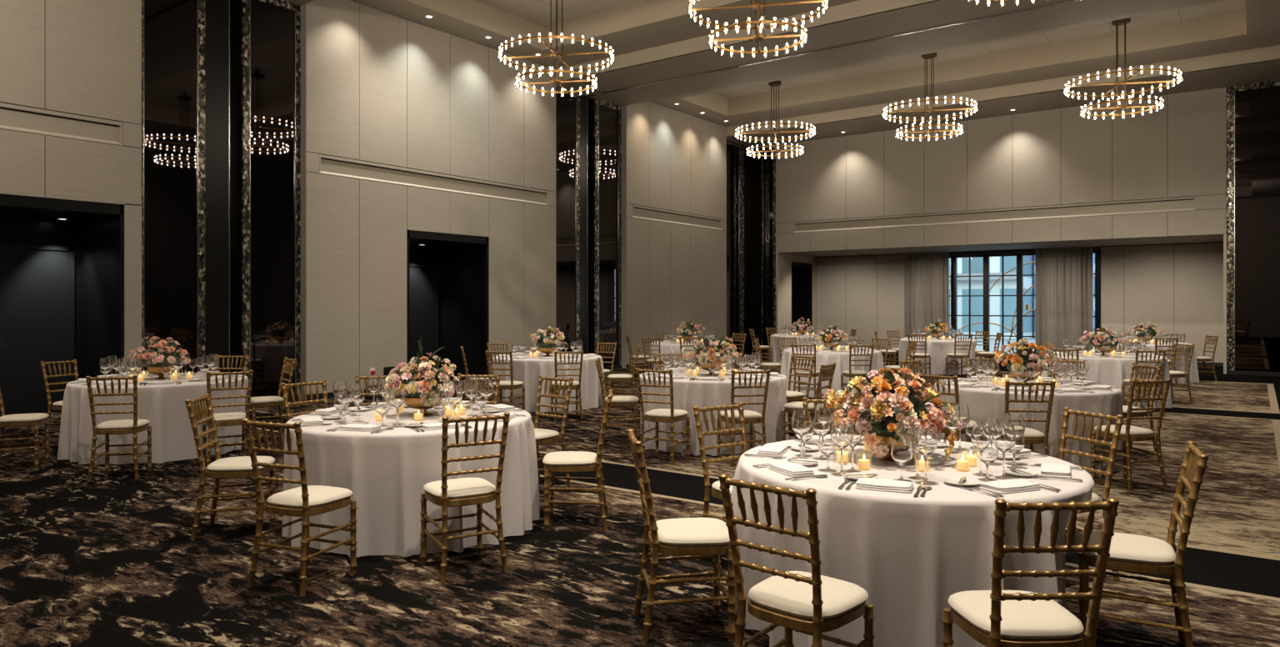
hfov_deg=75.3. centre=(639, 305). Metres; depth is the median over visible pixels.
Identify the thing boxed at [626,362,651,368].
baseboard
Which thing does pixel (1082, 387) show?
bread plate
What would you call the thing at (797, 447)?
bread plate
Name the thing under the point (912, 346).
chair
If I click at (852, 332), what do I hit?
chair
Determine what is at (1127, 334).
wine glass
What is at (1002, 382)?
votive candle
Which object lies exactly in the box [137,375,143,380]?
votive candle
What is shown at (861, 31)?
ceiling beam
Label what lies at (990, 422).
wine glass
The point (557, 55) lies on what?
chandelier
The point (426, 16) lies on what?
recessed light
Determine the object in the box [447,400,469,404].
napkin
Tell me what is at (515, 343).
wine glass
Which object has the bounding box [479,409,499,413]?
bread plate
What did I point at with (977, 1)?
chandelier
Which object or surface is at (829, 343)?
water goblet
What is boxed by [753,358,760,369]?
water goblet
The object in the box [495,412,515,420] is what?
napkin
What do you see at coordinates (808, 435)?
water goblet
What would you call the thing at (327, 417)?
bread plate
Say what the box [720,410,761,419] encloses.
seat cushion
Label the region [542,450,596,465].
seat cushion
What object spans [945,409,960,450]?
wine glass
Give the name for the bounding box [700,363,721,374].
bowl
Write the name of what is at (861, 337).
wine glass
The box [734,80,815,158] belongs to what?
chandelier
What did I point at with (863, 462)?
votive candle
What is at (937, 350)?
tablecloth
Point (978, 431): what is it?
wine glass
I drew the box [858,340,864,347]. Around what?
water goblet
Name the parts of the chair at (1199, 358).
seat frame, post, post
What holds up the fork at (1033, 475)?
on the tablecloth at (909, 553)
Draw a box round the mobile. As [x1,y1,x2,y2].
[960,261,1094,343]
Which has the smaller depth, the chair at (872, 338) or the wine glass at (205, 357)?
the wine glass at (205, 357)
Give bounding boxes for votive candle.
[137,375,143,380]
[140,370,146,377]
[170,372,176,379]
[186,371,192,377]
[375,413,381,419]
[395,405,403,410]
[414,410,422,419]
[445,406,452,414]
[452,407,459,417]
[457,404,464,413]
[836,450,848,461]
[858,454,869,468]
[915,455,928,469]
[956,455,969,469]
[965,451,976,464]
[992,377,998,383]
[1000,378,1005,384]
[1036,375,1042,382]
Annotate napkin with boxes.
[77,378,93,382]
[91,381,118,384]
[97,374,122,376]
[147,380,174,384]
[196,370,219,374]
[204,376,227,380]
[300,416,324,424]
[314,406,347,414]
[340,424,381,431]
[370,402,393,407]
[420,422,461,429]
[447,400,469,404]
[487,403,514,410]
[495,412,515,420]
[509,355,524,359]
[545,356,559,359]
[577,355,590,358]
[656,375,677,379]
[664,367,684,371]
[695,376,718,380]
[742,375,764,379]
[747,368,763,370]
[757,443,788,455]
[767,461,814,476]
[770,371,779,375]
[808,435,819,443]
[817,350,832,352]
[855,477,914,492]
[945,377,961,381]
[950,381,973,386]
[970,375,994,379]
[980,478,1040,493]
[998,448,1031,454]
[999,386,1028,391]
[1033,376,1051,379]
[1040,462,1071,478]
[1055,388,1084,392]
[1071,379,1096,384]
[1083,355,1101,357]
[1093,385,1111,389]
[1122,355,1141,358]
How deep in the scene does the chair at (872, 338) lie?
15.61 m
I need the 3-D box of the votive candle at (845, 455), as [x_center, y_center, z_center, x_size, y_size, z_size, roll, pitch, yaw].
[1.023,0.755,4.186,0.073,0.077,0.073,0,0,37]
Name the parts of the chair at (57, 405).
post, rail, seat frame, rail, rail, rail, post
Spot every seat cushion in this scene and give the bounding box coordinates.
[0,412,49,422]
[52,400,63,406]
[96,419,149,429]
[206,455,274,471]
[213,411,245,421]
[245,395,284,403]
[266,485,352,508]
[423,477,495,499]
[476,377,494,379]
[492,380,523,385]
[534,428,559,439]
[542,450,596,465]
[551,380,578,385]
[603,369,609,372]
[605,395,639,402]
[607,374,632,378]
[630,355,649,358]
[645,408,688,417]
[646,358,663,361]
[650,517,729,545]
[711,477,734,494]
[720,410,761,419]
[748,570,868,619]
[754,345,769,347]
[760,362,780,365]
[783,401,814,409]
[785,390,804,397]
[795,370,819,374]
[841,370,868,374]
[880,350,896,352]
[884,365,909,369]
[910,353,929,355]
[946,353,968,355]
[947,590,1084,639]
[976,351,995,354]
[1023,427,1044,438]
[1055,376,1088,380]
[1074,530,1175,564]
[1090,492,1099,501]
[1093,424,1154,435]
[1122,405,1147,413]
[1123,379,1154,384]
[1169,370,1185,374]
[1195,355,1210,359]
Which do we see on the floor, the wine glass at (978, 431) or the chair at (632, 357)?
the chair at (632, 357)
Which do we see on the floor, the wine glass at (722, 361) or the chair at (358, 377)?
the chair at (358, 377)
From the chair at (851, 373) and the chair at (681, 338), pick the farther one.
the chair at (681, 338)
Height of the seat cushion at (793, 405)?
0.050 m
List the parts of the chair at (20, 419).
post, seat frame, leg, leg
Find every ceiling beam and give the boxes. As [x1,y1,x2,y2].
[284,0,314,5]
[555,0,1205,105]
[726,45,1279,147]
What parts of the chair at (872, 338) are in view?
rail, post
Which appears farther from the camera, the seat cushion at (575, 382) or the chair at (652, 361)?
the chair at (652, 361)
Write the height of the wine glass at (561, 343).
0.250 m
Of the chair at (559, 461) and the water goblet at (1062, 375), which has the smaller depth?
the chair at (559, 461)
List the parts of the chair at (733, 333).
post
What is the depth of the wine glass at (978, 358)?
8.70 m
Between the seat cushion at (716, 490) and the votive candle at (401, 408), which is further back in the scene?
the votive candle at (401, 408)
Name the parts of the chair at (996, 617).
leg, post, seat frame, rail, rail, rail, rail, post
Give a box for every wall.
[0,0,141,374]
[205,0,241,372]
[300,0,555,399]
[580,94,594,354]
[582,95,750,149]
[621,100,726,368]
[744,147,761,354]
[775,86,1227,374]
[780,253,815,334]
[815,241,1223,363]
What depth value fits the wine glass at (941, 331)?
18.81 m
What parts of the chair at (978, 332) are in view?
post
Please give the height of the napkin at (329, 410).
0.028 m
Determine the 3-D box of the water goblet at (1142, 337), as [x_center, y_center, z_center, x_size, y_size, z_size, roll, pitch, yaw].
[10.238,0.702,16.893,0.094,0.185,0.092,0,0,45]
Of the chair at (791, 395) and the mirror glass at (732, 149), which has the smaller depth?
the chair at (791, 395)
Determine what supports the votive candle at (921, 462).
on the tablecloth at (909, 553)
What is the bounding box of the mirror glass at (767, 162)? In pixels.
[763,149,773,352]
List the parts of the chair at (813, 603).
post, rail, rail, rail, rail, leg, seat frame, post, leg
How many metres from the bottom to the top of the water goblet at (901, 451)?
0.185 m
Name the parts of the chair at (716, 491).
post, rail, seat frame, rail, rail, rail, post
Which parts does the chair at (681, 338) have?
post, rail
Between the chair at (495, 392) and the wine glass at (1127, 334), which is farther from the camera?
the wine glass at (1127, 334)
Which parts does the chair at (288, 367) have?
leg, seat frame, post, post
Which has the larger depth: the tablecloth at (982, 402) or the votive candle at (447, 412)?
the tablecloth at (982, 402)
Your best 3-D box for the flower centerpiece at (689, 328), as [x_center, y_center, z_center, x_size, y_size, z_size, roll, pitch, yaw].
[1.078,0.557,17.597,0.606,0.475,0.648,0,0,4]
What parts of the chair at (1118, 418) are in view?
post, rail, rail, seat frame, rail, rail, post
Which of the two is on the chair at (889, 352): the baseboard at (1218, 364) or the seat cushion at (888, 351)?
the seat cushion at (888, 351)
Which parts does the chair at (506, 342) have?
post, rail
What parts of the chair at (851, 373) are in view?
leg, post, seat frame, rail, rail, rail, rail, post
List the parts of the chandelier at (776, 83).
rod, rod, rod, rod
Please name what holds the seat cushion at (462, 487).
on the chair at (445, 492)
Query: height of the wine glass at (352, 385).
0.228 m
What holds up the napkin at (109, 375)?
on the tablecloth at (163, 405)
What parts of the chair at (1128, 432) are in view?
leg, seat frame, leg, post, rail, rail, rail, rail, post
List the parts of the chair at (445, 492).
leg, post, seat frame, rail, rail, rail, rail, leg, post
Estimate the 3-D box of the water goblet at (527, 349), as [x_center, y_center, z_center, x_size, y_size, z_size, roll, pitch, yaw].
[-1.685,0.702,12.473,0.094,0.185,0.092,0,0,38]
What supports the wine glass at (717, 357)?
on the tablecloth at (687, 393)
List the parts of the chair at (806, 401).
post, rail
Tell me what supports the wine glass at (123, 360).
on the tablecloth at (163, 405)
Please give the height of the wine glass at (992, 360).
0.228 m
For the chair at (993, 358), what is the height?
0.941 m
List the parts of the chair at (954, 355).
leg, post, seat frame, leg, post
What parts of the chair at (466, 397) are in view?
post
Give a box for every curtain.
[905,252,949,337]
[1035,246,1093,359]
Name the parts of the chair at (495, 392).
rail, rail, post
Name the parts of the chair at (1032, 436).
post, rail, rail, rail, leg, seat frame, rail, post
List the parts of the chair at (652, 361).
post, seat frame, post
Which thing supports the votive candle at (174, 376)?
on the tablecloth at (163, 405)
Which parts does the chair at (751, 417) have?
leg, post, seat frame, rail, rail, rail, rail, leg, post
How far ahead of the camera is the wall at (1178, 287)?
22.41 m
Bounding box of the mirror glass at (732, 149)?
[726,143,739,352]
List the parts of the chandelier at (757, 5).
rod, rod, rod, rod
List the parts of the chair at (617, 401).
post, post, seat frame, leg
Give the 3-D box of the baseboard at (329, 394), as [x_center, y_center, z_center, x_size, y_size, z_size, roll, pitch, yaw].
[-3.666,1.518,16.019,0.012,0.085,6.050,0,0,37]
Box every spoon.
[745,454,782,458]
[790,475,828,479]
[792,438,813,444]
[920,485,931,495]
[1030,480,1060,489]
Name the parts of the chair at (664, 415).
post, rail, rail, rail, rail, leg, seat frame, post, leg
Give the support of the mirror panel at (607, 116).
attached to the column at (587, 107)
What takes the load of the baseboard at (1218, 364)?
attached to the wall at (1178, 287)
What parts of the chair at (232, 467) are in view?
post, rail, rail, rail, rail, post, seat frame, leg, leg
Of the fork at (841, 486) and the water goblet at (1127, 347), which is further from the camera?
the water goblet at (1127, 347)
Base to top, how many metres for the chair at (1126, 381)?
0.941 m
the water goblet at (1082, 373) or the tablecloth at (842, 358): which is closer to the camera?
the water goblet at (1082, 373)
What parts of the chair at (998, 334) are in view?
seat frame, post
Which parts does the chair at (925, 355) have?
post, seat frame, post, leg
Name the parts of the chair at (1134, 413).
post, seat frame, rail, rail, post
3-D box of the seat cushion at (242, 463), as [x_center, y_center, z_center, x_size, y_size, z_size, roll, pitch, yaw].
[-2.752,1.091,5.727,0.398,0.050,0.392,0,0,-10]
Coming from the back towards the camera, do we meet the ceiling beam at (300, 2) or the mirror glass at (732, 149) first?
the mirror glass at (732, 149)
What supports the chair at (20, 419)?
on the floor
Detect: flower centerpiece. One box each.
[126,335,190,379]
[384,336,458,415]
[530,325,566,355]
[676,320,704,342]
[681,335,742,374]
[790,317,814,334]
[815,325,847,349]
[824,367,964,461]
[925,319,952,339]
[992,337,1058,381]
[1079,325,1129,355]
[1127,321,1164,343]
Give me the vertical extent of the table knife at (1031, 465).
0.003 m
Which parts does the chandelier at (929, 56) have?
rod, rod, rod, rod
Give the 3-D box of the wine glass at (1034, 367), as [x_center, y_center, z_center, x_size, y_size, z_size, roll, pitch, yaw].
[3.696,0.669,7.772,0.102,0.250,0.102,0,0,32]
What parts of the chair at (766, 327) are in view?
post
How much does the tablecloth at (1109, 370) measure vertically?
0.761 m
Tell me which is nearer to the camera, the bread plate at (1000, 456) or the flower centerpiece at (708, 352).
the bread plate at (1000, 456)
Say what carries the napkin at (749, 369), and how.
on the tablecloth at (687, 393)
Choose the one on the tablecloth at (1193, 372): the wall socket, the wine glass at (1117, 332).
the wine glass at (1117, 332)
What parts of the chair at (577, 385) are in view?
leg, post, seat frame, rail, rail, rail, rail, leg, post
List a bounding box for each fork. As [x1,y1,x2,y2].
[838,479,850,488]
[845,479,857,489]
[960,485,999,496]
[966,485,1004,495]
[1018,455,1048,458]
[1020,454,1044,456]
[1031,476,1082,481]
[1033,475,1082,479]
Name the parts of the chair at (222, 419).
leg, post, seat frame, rail, rail, rail, rail, leg, post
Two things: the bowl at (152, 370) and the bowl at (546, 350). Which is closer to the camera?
the bowl at (152, 370)
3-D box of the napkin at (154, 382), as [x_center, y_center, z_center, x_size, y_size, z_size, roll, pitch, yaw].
[-4.823,0.780,8.349,0.236,0.028,0.132,0,0,-28]
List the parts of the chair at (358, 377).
post, rail, rail, rail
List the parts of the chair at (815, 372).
post, leg, rail, rail, seat frame, post, leg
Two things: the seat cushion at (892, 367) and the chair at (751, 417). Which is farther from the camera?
the seat cushion at (892, 367)
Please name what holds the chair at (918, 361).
on the floor
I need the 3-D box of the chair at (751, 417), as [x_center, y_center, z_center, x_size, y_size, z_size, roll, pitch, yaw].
[1.023,1.092,8.245,0.414,0.941,0.506,0,0,-14]
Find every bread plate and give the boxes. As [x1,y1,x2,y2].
[138,380,153,383]
[186,378,202,380]
[320,415,343,419]
[344,421,369,424]
[349,407,369,411]
[403,422,427,427]
[450,404,470,407]
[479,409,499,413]
[786,458,818,466]
[790,445,819,451]
[844,471,879,479]
[936,440,949,447]
[943,476,980,486]
[964,378,978,381]
[997,452,1020,459]
[1002,468,1039,476]
[1042,379,1056,381]
[1071,382,1089,384]
[1073,386,1091,389]
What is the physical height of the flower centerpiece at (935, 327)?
0.460 m
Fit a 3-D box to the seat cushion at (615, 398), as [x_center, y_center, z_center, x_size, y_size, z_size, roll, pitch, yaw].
[-0.212,1.091,9.652,0.398,0.050,0.392,0,0,0]
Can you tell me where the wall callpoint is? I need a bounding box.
[370,367,374,375]
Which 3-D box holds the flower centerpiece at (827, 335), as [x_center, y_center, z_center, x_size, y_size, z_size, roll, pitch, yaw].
[3.390,0.571,14.694,0.587,0.447,0.597,0,0,-25]
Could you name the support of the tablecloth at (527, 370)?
on the floor
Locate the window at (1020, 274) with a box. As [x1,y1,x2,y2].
[949,250,1099,358]
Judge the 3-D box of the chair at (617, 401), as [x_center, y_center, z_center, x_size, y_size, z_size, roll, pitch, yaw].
[-0.263,1.092,9.649,0.506,0.941,0.414,0,0,0]
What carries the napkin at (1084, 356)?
on the tablecloth at (1109, 370)
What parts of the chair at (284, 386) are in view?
post, rail, rail, rail, post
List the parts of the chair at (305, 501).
post, rail, rail, rail, rail, post, leg, seat frame, leg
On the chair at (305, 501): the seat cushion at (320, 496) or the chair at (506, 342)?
the seat cushion at (320, 496)
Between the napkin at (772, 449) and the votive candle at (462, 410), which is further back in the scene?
the votive candle at (462, 410)
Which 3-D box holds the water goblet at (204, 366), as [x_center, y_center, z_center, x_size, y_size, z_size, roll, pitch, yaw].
[-4.660,0.702,8.876,0.094,0.185,0.094,0,0,13]
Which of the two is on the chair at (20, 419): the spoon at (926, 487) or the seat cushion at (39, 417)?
the seat cushion at (39, 417)
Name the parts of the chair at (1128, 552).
leg, leg, seat frame, rail, post, rail, rail, post, rail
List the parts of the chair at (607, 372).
post, rail, rail, post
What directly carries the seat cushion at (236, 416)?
on the chair at (222, 419)
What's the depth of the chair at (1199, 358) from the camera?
17.05 m
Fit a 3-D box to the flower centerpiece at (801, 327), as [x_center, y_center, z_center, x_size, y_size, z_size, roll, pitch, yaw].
[4.283,0.560,21.926,0.655,0.468,0.577,0,0,-37]
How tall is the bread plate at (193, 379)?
0.016 m
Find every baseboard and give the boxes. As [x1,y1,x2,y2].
[306,389,378,399]
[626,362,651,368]
[895,352,1223,366]
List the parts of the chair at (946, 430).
post, rail, rail, rail, seat frame, post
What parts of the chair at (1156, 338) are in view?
post, rail, post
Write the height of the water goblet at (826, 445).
0.185 m
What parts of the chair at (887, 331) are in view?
post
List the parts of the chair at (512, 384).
post, rail, rail, rail, leg, rail, seat frame, post, leg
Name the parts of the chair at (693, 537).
rail, rail, post, rail, rail, post, seat frame, leg, leg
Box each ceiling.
[350,0,859,69]
[476,0,639,26]
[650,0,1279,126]
[713,0,1245,98]
[780,234,1223,256]
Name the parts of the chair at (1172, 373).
post, seat frame, rail, rail, rail, rail, post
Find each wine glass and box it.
[99,357,110,380]
[107,355,116,376]
[111,359,120,379]
[118,357,127,376]
[127,358,139,382]
[135,360,142,381]
[168,359,174,379]
[172,357,183,380]
[184,352,189,374]
[195,357,204,377]
[200,355,206,375]
[205,355,216,377]
[208,353,218,372]
[332,380,346,414]
[336,385,352,421]
[350,383,360,414]
[351,387,364,419]
[366,375,379,408]
[377,380,387,396]
[389,387,404,424]
[438,387,449,416]
[447,385,462,418]
[455,379,466,404]
[465,375,477,407]
[465,383,477,414]
[479,380,493,413]
[511,340,518,355]
[515,339,520,354]
[518,341,524,355]
[530,340,536,357]
[557,340,564,355]
[570,341,575,350]
[576,340,582,355]
[662,353,671,374]
[664,330,668,341]
[670,350,678,371]
[672,355,679,374]
[675,331,680,337]
[679,353,684,359]
[684,355,693,377]
[690,356,695,376]
[693,331,698,337]
[709,330,713,342]
[715,356,719,376]
[717,355,727,377]
[727,352,734,371]
[732,350,736,369]
[739,355,746,375]
[747,354,756,375]
[751,351,759,370]
[791,410,811,457]
[798,335,804,349]
[809,336,814,349]
[813,414,829,457]
[815,401,833,423]
[830,420,853,472]
[832,336,838,350]
[833,407,849,419]
[849,422,861,469]
[852,336,858,349]
[858,335,864,341]
[908,427,919,475]
[911,328,916,334]
[913,425,937,480]
[920,328,924,336]
[939,329,944,339]
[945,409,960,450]
[951,403,969,448]
[955,329,959,339]
[962,358,973,382]
[970,425,990,472]
[974,360,982,382]
[975,356,985,361]
[981,360,993,385]
[984,417,1000,462]
[986,359,994,379]
[990,362,998,384]
[991,422,1015,475]
[1003,413,1024,462]
[1025,364,1031,381]
[1028,362,1039,389]
[1047,360,1055,380]
[1052,357,1062,381]
[1055,364,1064,387]
[1063,339,1069,353]
[1065,362,1077,388]
[1074,340,1081,348]
[1077,360,1089,384]
[1080,340,1084,354]
[1103,340,1110,356]
[1114,330,1119,337]
[1125,331,1130,338]
[1130,340,1137,355]
[1138,340,1145,346]
[1145,331,1150,338]
[1166,331,1172,339]
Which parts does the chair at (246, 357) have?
post, rail, rail, post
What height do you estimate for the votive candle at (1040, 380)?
0.077 m
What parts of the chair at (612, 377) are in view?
seat frame, post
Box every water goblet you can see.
[100,366,110,374]
[119,364,129,382]
[160,364,171,380]
[188,358,196,374]
[200,361,209,378]
[209,359,218,375]
[333,394,348,419]
[375,396,389,424]
[433,395,447,422]
[473,385,479,409]
[475,390,488,415]
[525,345,530,357]
[551,345,557,353]
[564,342,568,349]
[572,345,579,356]
[663,361,671,373]
[672,334,676,342]
[677,360,686,376]
[708,360,717,376]
[735,357,740,370]
[740,360,749,370]
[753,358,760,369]
[795,420,813,454]
[805,340,811,349]
[818,430,837,468]
[826,340,832,349]
[847,340,853,346]
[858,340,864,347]
[890,438,912,479]
[965,364,974,381]
[965,417,983,450]
[975,366,985,384]
[976,437,998,478]
[1009,429,1024,465]
[1016,369,1027,385]
[1055,369,1067,388]
[1070,343,1076,354]
[1076,367,1087,385]
[1095,345,1102,352]
[1124,345,1130,355]
[1137,344,1144,355]
[1140,335,1144,339]
[1162,335,1168,343]
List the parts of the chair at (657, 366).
post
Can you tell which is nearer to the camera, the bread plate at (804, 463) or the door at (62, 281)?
the bread plate at (804, 463)
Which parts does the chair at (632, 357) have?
post, post, seat frame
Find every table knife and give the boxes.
[744,453,787,457]
[785,474,827,479]
[913,485,923,496]
[1030,465,1083,469]
[1040,485,1059,491]
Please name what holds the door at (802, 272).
in the wall at (786, 259)
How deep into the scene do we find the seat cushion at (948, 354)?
18.17 m
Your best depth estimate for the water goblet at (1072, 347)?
13.02 m
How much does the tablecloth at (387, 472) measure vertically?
0.761 m
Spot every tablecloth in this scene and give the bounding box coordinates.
[57,372,248,464]
[281,403,539,557]
[492,353,604,412]
[639,369,789,455]
[650,340,732,369]
[730,435,1094,646]
[770,334,828,362]
[780,347,884,398]
[898,337,976,374]
[928,377,1123,477]
[1040,352,1172,407]
[1111,341,1199,383]
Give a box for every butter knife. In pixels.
[787,459,818,462]
[845,473,876,475]
[958,476,965,483]
[1009,467,1032,474]
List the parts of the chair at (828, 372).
leg, seat frame, post, rail, rail, rail, post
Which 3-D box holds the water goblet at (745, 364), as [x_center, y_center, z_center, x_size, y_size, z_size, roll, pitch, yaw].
[1.151,0.702,9.079,0.094,0.185,0.094,0,0,-32]
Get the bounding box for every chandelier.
[497,0,614,95]
[687,0,829,56]
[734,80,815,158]
[881,52,978,140]
[975,0,1034,4]
[1063,17,1183,119]
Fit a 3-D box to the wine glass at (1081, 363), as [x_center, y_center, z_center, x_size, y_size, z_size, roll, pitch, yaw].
[4.328,0.669,8.101,0.102,0.250,0.102,0,0,36]
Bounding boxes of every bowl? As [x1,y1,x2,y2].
[146,366,174,379]
[404,395,433,415]
[539,347,552,355]
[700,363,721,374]
[797,330,805,334]
[823,342,839,349]
[863,433,894,461]
[931,333,944,339]
[1010,370,1039,381]
[1094,346,1113,355]
[1137,336,1152,343]
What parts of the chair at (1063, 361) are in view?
post, rail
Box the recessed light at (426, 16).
[425,15,433,18]
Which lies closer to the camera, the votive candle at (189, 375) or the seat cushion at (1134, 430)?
the seat cushion at (1134, 430)
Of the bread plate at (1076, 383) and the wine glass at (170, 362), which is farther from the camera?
the wine glass at (170, 362)
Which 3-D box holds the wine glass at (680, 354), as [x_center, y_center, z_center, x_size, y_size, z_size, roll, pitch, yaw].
[0.494,0.680,9.726,0.086,0.228,0.086,0,0,-38]
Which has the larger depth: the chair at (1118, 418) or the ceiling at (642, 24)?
the ceiling at (642, 24)
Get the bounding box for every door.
[0,193,124,416]
[406,230,489,379]
[791,261,812,334]
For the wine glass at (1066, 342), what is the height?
0.250 m
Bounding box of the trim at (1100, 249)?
[1100,249,1100,325]
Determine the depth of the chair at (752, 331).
21.66 m
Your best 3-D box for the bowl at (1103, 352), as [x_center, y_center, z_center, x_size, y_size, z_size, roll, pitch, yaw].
[7.330,0.726,13.100,0.270,0.136,0.270,0,0,37]
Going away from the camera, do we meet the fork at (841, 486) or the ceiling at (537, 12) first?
the fork at (841, 486)
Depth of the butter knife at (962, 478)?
3.68 m
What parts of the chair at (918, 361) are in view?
post, rail, post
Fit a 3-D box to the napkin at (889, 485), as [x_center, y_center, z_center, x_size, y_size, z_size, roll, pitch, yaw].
[1.062,0.780,3.601,0.236,0.028,0.133,0,0,24]
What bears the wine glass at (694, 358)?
on the tablecloth at (687, 393)
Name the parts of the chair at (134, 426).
post, leg, rail, rail, rail, rail, seat frame, post, leg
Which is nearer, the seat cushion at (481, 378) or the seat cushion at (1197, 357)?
the seat cushion at (481, 378)
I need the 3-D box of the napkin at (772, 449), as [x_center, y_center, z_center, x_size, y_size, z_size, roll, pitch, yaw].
[0.719,0.780,4.485,0.133,0.028,0.236,0,0,21]
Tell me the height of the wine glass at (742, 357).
0.228 m
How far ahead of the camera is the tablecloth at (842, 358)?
13.97 m
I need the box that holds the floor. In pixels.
[0,354,1279,646]
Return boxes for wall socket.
[383,366,394,375]
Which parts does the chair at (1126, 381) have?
leg, post, seat frame, leg, rail, rail, post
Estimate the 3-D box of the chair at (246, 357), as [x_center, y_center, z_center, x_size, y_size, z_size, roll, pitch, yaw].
[-5.122,1.092,10.179,0.414,0.941,0.506,0,0,2]
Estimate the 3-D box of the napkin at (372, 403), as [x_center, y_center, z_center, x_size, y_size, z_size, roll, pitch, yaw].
[-1.994,0.780,6.540,0.236,0.028,0.133,0,0,-35]
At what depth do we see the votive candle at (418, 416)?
5.69 m
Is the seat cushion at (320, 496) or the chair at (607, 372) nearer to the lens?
the seat cushion at (320, 496)
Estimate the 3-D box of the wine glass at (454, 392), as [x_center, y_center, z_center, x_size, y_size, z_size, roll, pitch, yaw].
[-1.250,0.669,5.603,0.102,0.250,0.102,0,0,-31]
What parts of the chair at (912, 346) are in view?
post, post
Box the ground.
[972,337,1094,354]
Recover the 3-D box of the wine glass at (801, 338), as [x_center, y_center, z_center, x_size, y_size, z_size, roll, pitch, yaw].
[2.873,0.669,14.745,0.100,0.250,0.102,0,0,21]
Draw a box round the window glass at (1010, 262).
[949,255,1034,339]
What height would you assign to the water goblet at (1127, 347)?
0.185 m
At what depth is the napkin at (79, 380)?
8.52 m
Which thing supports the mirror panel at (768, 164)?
attached to the wall at (1063, 156)
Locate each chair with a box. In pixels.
[0,387,49,468]
[40,359,78,445]
[85,375,151,481]
[185,393,275,540]
[201,370,253,469]
[215,354,249,374]
[242,418,357,595]
[245,356,296,443]
[280,379,328,420]
[355,375,400,405]
[420,411,509,582]
[457,373,500,404]
[460,345,494,400]
[485,350,524,409]
[486,341,508,374]
[534,375,573,487]
[542,389,613,530]
[550,350,583,419]
[595,341,616,394]
[595,357,639,441]
[607,345,639,408]
[625,334,649,374]
[627,428,735,645]
[635,367,689,464]
[641,336,669,372]
[653,352,682,369]
[657,332,673,340]
[679,336,700,368]
[692,401,747,559]
[716,369,770,466]
[718,473,874,646]
[731,332,746,367]
[749,328,769,362]
[754,338,780,373]
[765,327,777,360]
[777,336,796,363]
[781,362,836,440]
[785,354,814,428]
[791,343,821,401]
[802,396,858,424]
[837,328,856,348]
[840,344,874,391]
[870,337,889,368]
[874,330,896,364]
[884,340,917,388]
[886,330,899,364]
[899,359,928,402]
[907,333,930,374]
[917,372,965,440]
[941,497,1119,646]
[945,333,972,375]
[963,356,997,377]
[975,330,989,358]
[976,332,1002,374]
[1004,380,1055,455]
[1048,359,1086,379]
[1049,347,1088,380]
[1058,406,1124,580]
[1074,440,1209,646]
[1090,378,1170,490]
[1114,341,1139,353]
[1121,349,1166,416]
[1122,362,1161,456]
[1155,337,1178,385]
[1164,333,1185,342]
[1169,342,1194,402]
[1195,335,1219,380]
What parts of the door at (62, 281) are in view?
handle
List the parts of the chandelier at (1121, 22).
rod, rod, rod, rod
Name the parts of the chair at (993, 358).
post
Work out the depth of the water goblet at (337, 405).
5.63 m
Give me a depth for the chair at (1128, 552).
3.62 m
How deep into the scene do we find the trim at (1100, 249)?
22.71 m
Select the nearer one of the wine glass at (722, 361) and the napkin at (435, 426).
the napkin at (435, 426)
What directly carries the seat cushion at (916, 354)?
on the chair at (925, 355)
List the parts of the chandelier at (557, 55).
rod, rod, rod, rod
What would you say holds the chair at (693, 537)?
on the floor
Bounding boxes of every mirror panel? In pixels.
[141,0,204,373]
[241,0,300,403]
[555,85,579,351]
[594,98,621,369]
[726,139,744,355]
[761,146,775,354]
[1227,80,1279,375]
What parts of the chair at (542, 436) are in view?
post, seat frame, rail, rail, rail, rail, post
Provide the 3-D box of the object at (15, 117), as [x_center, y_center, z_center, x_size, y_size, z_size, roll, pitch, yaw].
[-9.911,-2.353,7.703,0.100,0.318,9.270,0,0,37]
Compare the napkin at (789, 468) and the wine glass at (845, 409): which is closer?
the napkin at (789, 468)
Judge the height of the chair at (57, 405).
0.941 m
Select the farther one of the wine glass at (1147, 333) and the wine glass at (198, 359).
the wine glass at (1147, 333)
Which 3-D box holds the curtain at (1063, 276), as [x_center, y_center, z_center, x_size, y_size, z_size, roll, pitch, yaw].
[11.782,-0.025,23.068,1.450,3.130,0.147,0,0,37]
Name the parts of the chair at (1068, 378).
rail, post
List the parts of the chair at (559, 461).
leg, leg, seat frame, post, post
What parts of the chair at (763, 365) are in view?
post, post, seat frame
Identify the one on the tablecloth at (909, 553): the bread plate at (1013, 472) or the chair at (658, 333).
the bread plate at (1013, 472)
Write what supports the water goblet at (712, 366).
on the tablecloth at (687, 393)
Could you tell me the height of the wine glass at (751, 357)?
0.250 m
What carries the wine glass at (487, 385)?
on the tablecloth at (387, 472)
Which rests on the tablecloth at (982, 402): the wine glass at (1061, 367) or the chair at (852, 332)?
the wine glass at (1061, 367)
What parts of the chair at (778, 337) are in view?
post, rail, rail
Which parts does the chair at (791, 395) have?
post, seat frame, rail, rail, rail, rail, post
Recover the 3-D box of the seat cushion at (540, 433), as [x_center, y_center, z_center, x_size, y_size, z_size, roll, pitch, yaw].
[-0.907,1.091,7.036,0.392,0.050,0.398,0,0,38]
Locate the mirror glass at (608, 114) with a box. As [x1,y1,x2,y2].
[599,105,618,365]
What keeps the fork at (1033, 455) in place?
on the tablecloth at (909, 553)
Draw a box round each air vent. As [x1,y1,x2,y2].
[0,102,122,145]
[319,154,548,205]
[632,204,722,229]
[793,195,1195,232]
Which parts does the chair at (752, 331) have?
leg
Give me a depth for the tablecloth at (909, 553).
3.48 m

